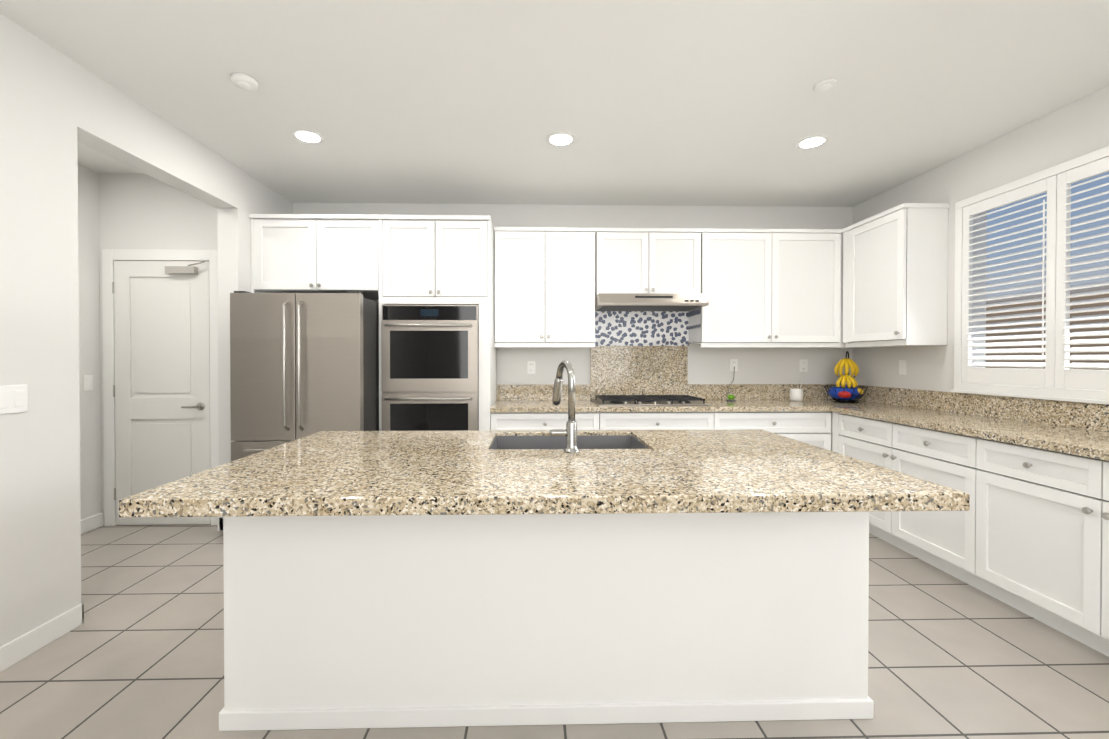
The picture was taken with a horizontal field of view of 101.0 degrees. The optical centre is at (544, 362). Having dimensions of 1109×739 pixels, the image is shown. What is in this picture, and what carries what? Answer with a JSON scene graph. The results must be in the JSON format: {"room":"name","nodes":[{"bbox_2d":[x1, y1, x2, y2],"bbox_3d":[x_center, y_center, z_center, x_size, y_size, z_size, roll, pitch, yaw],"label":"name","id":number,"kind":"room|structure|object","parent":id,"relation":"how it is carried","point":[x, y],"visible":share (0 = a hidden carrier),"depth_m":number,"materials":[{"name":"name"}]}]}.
{"room":"kitchen","nodes":[
{"label":"kitchen","id":0,"kind":"room"},
{"bbox_2d":[78,164,101,519],"bbox_3d":[-3.494,-0.089,1.975,0.150,2.740,3.160,0,0,-1],"label":"wall","id":1,"kind":"structure","parent":0,"point":[89,338],"depth_m":3.47,"materials":[{"name":"paint"}]},
{"bbox_2d":[83,375,92,390],"bbox_3d":[-3.449,0.150,3.456,0.009,0.118,0.075,0,0,-1],"label":"light switch","id":2,"kind":"object","parent":1,"relation":"attached to","point":[87,382],"visible":1,"depth_m":3.45,"materials":[{"name":"white plastic"}]},
{"bbox_2d":[81,513,103,533],"bbox_3d":[-3.409,1.231,1.988,0.020,0.100,3.160,0,0,-1],"label":"baseboard","id":3,"kind":"structure","parent":1,"relation":"attached to","point":[87,524],"depth_m":3.48,"materials":[{"name":"white wood"}]},
{"bbox_2d":[0,13,292,646],"bbox_3d":[-2.322,-0.080,0.972,0.154,2.740,6.500,0,0,-1],"label":"wall","id":4,"kind":"structure","parent":0,"point":[56,105],"depth_m":2.11,"materials":[{"name":"paint"}]},
{"bbox_2d":[0,385,27,413],"bbox_3d":[-2.262,0.155,1.906,0.009,0.118,0.190,0,0,-1],"label":"light switch","id":5,"kind":"object","parent":4,"relation":"attached to","point":[13,398],"visible":1,"depth_m":1.95,"materials":[{"name":"white plastic"}]},
{"bbox_2d":[0,603,83,671],"bbox_3d":[-2.215,1.248,0.006,0.013,0.100,4.480,0,0,-1],"label":"baseboard","id":6,"kind":"structure","parent":4,"relation":"attached to","point":[16,650],"depth_m":2.05,"materials":[{"name":"white wood"}]},
{"bbox_2d":[99,173,216,524],"bbox_3d":[-3.035,-0.102,3.641,1.146,2.740,0.150,0,0,-1],"label":"wall","id":7,"kind":"structure","parent":0,"point":[140,211],"depth_m":3.56,"materials":[{"name":"paint"}]},
{"bbox_2d":[102,249,218,525],"bbox_3d":[-2.971,0.195,3.558,0.891,2.147,0.022,0,0,-1],"label":"door frame","id":8,"kind":"structure","parent":7,"relation":"attached to","point":[110,257],"depth_m":3.54,"materials":[{"name":"white wood"}]},
{"bbox_2d":[112,261,210,524],"bbox_3d":[-2.976,0.236,3.529,0.731,2.048,0.081,0,0,-1],"label":"hall door","id":9,"kind":"structure","parent":7,"relation":"in","point":[161,390],"depth_m":3.56,"materials":[{"name":"white wood"}]},
{"bbox_2d":[0,524,1108,738],"bbox_3d":[-0.245,1.339,1.033,6.900,0.100,6.900,0,0,-1],"label":"floor","id":10,"kind":"structure","parent":0,"point":[138,653],"depth_m":1.91,"materials":[{"name":"tile"}]},
{"bbox_2d":[230,291,378,461],"bbox_3d":[-1.776,0.377,3.692,0.910,1.780,1.037,0,0,-1],"label":"refrigerator","id":11,"kind":"object","parent":10,"relation":"on","point":[303,364],"visible":0.62,"depth_m":3.24,"materials":[{"name":"silver metal"}]},
{"bbox_2d":[249,214,496,430],"bbox_3d":[-1.375,0.050,3.916,1.876,2.430,0.658,0,0,-1],"label":"tall cabinet","id":12,"kind":"object","parent":10,"relation":"on","point":[381,260],"visible":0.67,"depth_m":3.62,"materials":[{"name":"white wood"}]},
{"bbox_2d":[381,305,478,430],"bbox_3d":[-0.909,0.193,3.858,0.753,1.305,0.681,0,0,-1],"label":"double wall oven","id":13,"kind":"object","parent":12,"relation":"in","point":[429,367],"visible":0.79,"depth_m":3.58,"materials":[{"name":"silver metal"}]},
{"bbox_2d":[219,513,873,730],"bbox_3d":[0.016,0.849,2.032,2.324,0.864,0.833,0,0,-1],"label":"kitchen island","id":14,"kind":"object","parent":10,"relation":"on","point":[389,579],"depth_m":1.63,"materials":[{"name":"wood"}]},
{"bbox_2d":[119,429,969,516],"bbox_3d":[0.011,0.392,1.867,2.376,0.050,1.188,0,0,-1],"label":"island countertop","id":15,"kind":"structure","parent":14,"relation":"on","point":[323,473],"depth_m":1.45,"materials":[{"name":"beige stone"}]},
{"bbox_2d":[549,360,579,452],"bbox_3d":[0.080,0.177,1.971,0.126,0.377,0.234,0,0,-1],"label":"kitchen faucet","id":16,"kind":"object","parent":15,"relation":"on","point":[569,432],"visible":1,"depth_m":1.88,"materials":[{"name":"metal"}]},
{"bbox_2d":[495,433,638,448],"bbox_3d":[0.110,0.498,2.171,0.711,0.232,0.446,0,0,-1],"label":"sink","id":17,"kind":"object","parent":15,"relation":"in","point":[504,442],"depth_m":2.39,"materials":[{"name":"grey metal"}]},
{"bbox_2d":[490,411,609,429],"bbox_3d":[0.029,0.828,3.970,0.934,0.874,0.628,0,0,-1],"label":"base cabinet","id":18,"kind":"object","parent":10,"relation":"on","point":[500,420],"depth_m":3.66,"materials":[{"name":"white wood"}]},
{"bbox_2d":[610,411,725,429],"bbox_3d":[0.898,0.828,3.991,1.048,0.874,0.628,0,0,-1],"label":"base cabinet","id":19,"kind":"object","parent":10,"relation":"on","point":[619,420],"depth_m":3.68,"materials":[{"name":"white wood"}]},
{"bbox_2d":[726,411,830,450],"bbox_3d":[1.811,0.827,4.012,1.024,0.874,0.628,0,0,-1],"label":"base cabinet","id":20,"kind":"object","parent":10,"relation":"on","point":[809,427],"depth_m":3.70,"materials":[{"name":"white wood"}]},
{"bbox_2d":[490,399,898,410],"bbox_3d":[1.248,0.370,3.985,3.372,0.040,0.648,0,0,-1],"label":"countertop","id":21,"kind":"structure","parent":20,"relation":"on","point":[500,404],"depth_m":3.77,"materials":[{"name":"beige stone"}]},
{"bbox_2d":[591,395,709,405],"bbox_3d":[0.900,0.324,3.998,0.920,0.050,0.500,0,0,-1],"label":"gas cooktop","id":22,"kind":"object","parent":21,"relation":"in","point":[644,400],"visible":1,"depth_m":3.83,"materials":[{"name":"silver metal"}]},
{"bbox_2d":[726,367,735,400],"bbox_3d":[1.725,0.192,4.215,0.134,0.309,0.172,0,0,-1],"label":"potted plant","id":23,"kind":"object","parent":21,"relation":"on","point":[730,397],"visible":1,"depth_m":4.16,"materials":[{"name":"plant"}]},
{"bbox_2d":[790,368,804,400],"bbox_3d":[2.359,0.197,4.229,0.206,0.300,0.174,0,0,-1],"label":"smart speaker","id":24,"kind":"object","parent":21,"relation":"on","point":[796,394],"visible":1,"depth_m":4.16},
{"bbox_2d":[824,351,868,402],"bbox_3d":[2.683,0.120,4.073,0.337,0.455,0.337,0,0,-1],"label":"basket","id":25,"kind":"object","parent":21,"relation":"on","point":[843,392],"visible":1,"depth_m":4.01,"materials":[{"name":"food"}]},
{"bbox_2d":[832,413,961,578],"bbox_3d":[2.651,0.835,3.084,0.608,0.874,1.267,0,0,-1],"label":"base cabinet","id":26,"kind":"object","parent":10,"relation":"on","point":[930,455],"depth_m":2.94,"materials":[{"name":"white wood"}]},
{"bbox_2d":[958,437,1108,656],"bbox_3d":[2.678,0.845,1.953,0.608,0.874,1.240,0,0,-1],"label":"base cabinet","id":27,"kind":"object","parent":10,"relation":"on","point":[1027,533],"depth_m":2.20,"materials":[{"name":"white wood"}]},
{"bbox_2d":[830,405,1108,460],"bbox_3d":[2.679,0.392,1.269,0.638,0.040,4.848,0,0,-1],"label":"countertop","id":28,"kind":"structure","parent":27,"relation":"on","point":[1094,443],"depth_m":2.56,"materials":[{"name":"beige stone"}]},
{"bbox_2d":[0,0,1108,206],"bbox_3d":[-0.245,-1.501,1.010,6.900,0.100,6.900,0,0,-1],"label":"ceiling","id":29,"kind":"structure","parent":0,"point":[688,102],"depth_m":2.42,"materials":[{"name":"paint"}]},
{"bbox_2d":[231,73,257,90],"bbox_3d":[-1.548,-1.445,2.360,0.120,0.033,0.120,0,0,-1],"label":"smoke detector","id":30,"kind":"object","parent":29,"relation":"attached to","point":[243,81],"visible":1,"depth_m":2.33,"materials":[{"name":"white plastic"}]},
{"bbox_2d":[291,129,323,143],"bbox_3d":[-1.532,-1.463,2.960,0.190,0.006,0.190,0,0,-1],"label":"recessed light","id":31,"kind":"object","parent":29,"relation":"in","point":[307,136],"visible":1,"depth_m":2.95,"materials":[{"name":"white plastic"}]},
{"bbox_2d":[546,132,574,146],"bbox_3d":[0.108,-1.464,2.999,0.190,0.006,0.190,0,0,-1],"label":"recessed light","id":32,"kind":"object","parent":29,"relation":"in","point":[560,139],"visible":1,"depth_m":2.99,"materials":[{"name":"white plastic"}]},
{"bbox_2d":[796,135,828,148],"bbox_3d":[1.777,-1.464,3.038,0.190,0.006,0.190,0,0,-1],"label":"recessed light","id":33,"kind":"object","parent":29,"relation":"in","point":[811,142],"visible":1,"depth_m":3.03,"materials":[{"name":"white plastic"}]},
{"bbox_2d":[814,78,837,91],"bbox_3d":[1.477,-1.454,2.401,0.110,0.015,0.110,0,0,-1],"label":"ceiling vent","id":34,"kind":"object","parent":29,"relation":"in","point":[826,85],"visible":1,"depth_m":2.38,"materials":[{"name":"white plastic"}]},
{"bbox_2d":[293,203,852,450],"bbox_3d":[0.299,-0.109,4.360,5.554,2.740,0.150,0,0,-1],"label":"wall","id":35,"kind":"structure","parent":0,"point":[757,365],"depth_m":4.30,"materials":[{"name":"paint"}]},
{"bbox_2d":[527,361,534,373],"bbox_3d":[-0.122,0.042,4.271,0.075,0.118,0.009,0,0,-1],"label":"electrical outlet","id":36,"kind":"object","parent":35,"relation":"attached to","point":[530,367],"visible":1,"depth_m":4.27,"materials":[{"name":"white plastic"}]},
{"bbox_2d":[494,227,605,346],"bbox_3d":[0.035,-0.671,4.108,0.942,0.990,0.328,0,0,-1],"label":"upper cabinet","id":37,"kind":"object","parent":35,"relation":"attached to","point":[548,280],"depth_m":3.95,"materials":[{"name":"white wood"}]},
{"bbox_2d":[606,228,701,293],"bbox_3d":[0.901,-0.875,4.127,0.914,0.584,0.328,0,0,-1],"label":"upper cabinet","id":38,"kind":"object","parent":35,"relation":"attached to","point":[638,260],"depth_m":3.97,"materials":[{"name":"white wood"}]},
{"bbox_2d":[595,293,708,310],"bbox_3d":[0.904,-0.529,4.037,0.914,0.104,0.492,0,0,-1],"label":"range hood","id":39,"kind":"object","parent":38,"relation":"attached to","point":[640,302],"visible":0.98,"depth_m":3.81,"materials":[{"name":"silver metal"}]},
{"bbox_2d":[498,347,846,398],"bbox_3d":[1.229,0.094,4.297,3.350,0.505,0.020,0,0,-1],"label":"backsplash","id":40,"kind":"structure","parent":35,"relation":"attached to","point":[614,370],"depth_m":4.28,"materials":[{"name":"beige stone"}]},
{"bbox_2d":[730,359,737,370],"bbox_3d":[1.787,0.022,4.316,0.075,0.118,0.009,0,0,-1],"label":"electrical outlet","id":41,"kind":"object","parent":35,"relation":"attached to","point":[733,363],"visible":1,"depth_m":4.31,"materials":[{"name":"white plastic"}]},
{"bbox_2d":[689,228,842,346],"bbox_3d":[1.947,-0.672,4.153,1.299,0.990,0.328,0,0,-1],"label":"upper cabinet","id":42,"kind":"object","parent":35,"relation":"attached to","point":[772,287],"depth_m":4.00,"materials":[{"name":"white wood"}]},
{"bbox_2d":[800,359,807,371],"bbox_3d":[2.457,0.027,4.332,0.075,0.118,0.009,0,0,-1],"label":"electrical outlet","id":43,"kind":"object","parent":35,"relation":"attached to","point":[803,363],"visible":1,"depth_m":4.33,"materials":[{"name":"white plastic"}]},
{"bbox_2d":[818,303,874,347],"bbox_3d":[2.732,-0.652,4.172,0.394,1.030,0.328,0,0,-1],"label":"upper cabinet","id":44,"kind":"object","parent":35,"relation":"attached to","point":[824,345],"depth_m":4.03,"materials":[{"name":"white wood"}]},
{"bbox_2d":[852,85,1108,404],"bbox_3d":[3.079,-0.081,1.100,0.150,2.740,6.500,0,0,-1],"label":"wall","id":45,"kind":"structure","parent":0,"point":[1074,130],"depth_m":3.21,"materials":[{"name":"paint"}]},
{"bbox_2d":[842,203,949,346],"bbox_3d":[2.762,-0.648,3.660,0.358,1.030,0.668,0,0,-1],"label":"upper cabinet","id":46,"kind":"object","parent":45,"relation":"attached to","point":[895,274],"visible":1,"depth_m":3.39,"materials":[{"name":"white wood"}]},
{"bbox_2d":[899,360,906,374],"bbox_3d":[2.937,0.038,3.746,0.008,0.118,0.075,0,0,-1],"label":"electrical outlet","id":47,"kind":"object","parent":45,"relation":"attached to","point":[902,367],"visible":1,"depth_m":3.74,"materials":[{"name":"white plastic"}]},
{"bbox_2d":[854,385,1108,432],"bbox_3d":[2.980,0.298,1.589,0.020,0.143,5.476,0,0,-1],"label":"backsplash","id":48,"kind":"structure","parent":45,"relation":"attached to","point":[1079,415],"depth_m":2.93,"materials":[{"name":"beige stone"}]},
{"bbox_2d":[951,146,1108,404],"bbox_3d":[2.972,-0.455,2.057,0.066,1.349,2.425,0,0,-1],"label":"window shutters","id":49,"kind":"object","parent":45,"relation":"attached to","point":[1057,375],"visible":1,"depth_m":2.70,"materials":[{"name":"white wood"}]},
{"label":"outside","id":50,"kind":"structure","parent":0,"visible":0},
{"bbox_2d":[985,172,1108,369],"bbox_3d":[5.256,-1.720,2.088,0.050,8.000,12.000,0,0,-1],"label":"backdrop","id":51,"kind":"structure","parent":50,"point":[1073,221],"depth_m":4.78,"materials":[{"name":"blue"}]}
]}

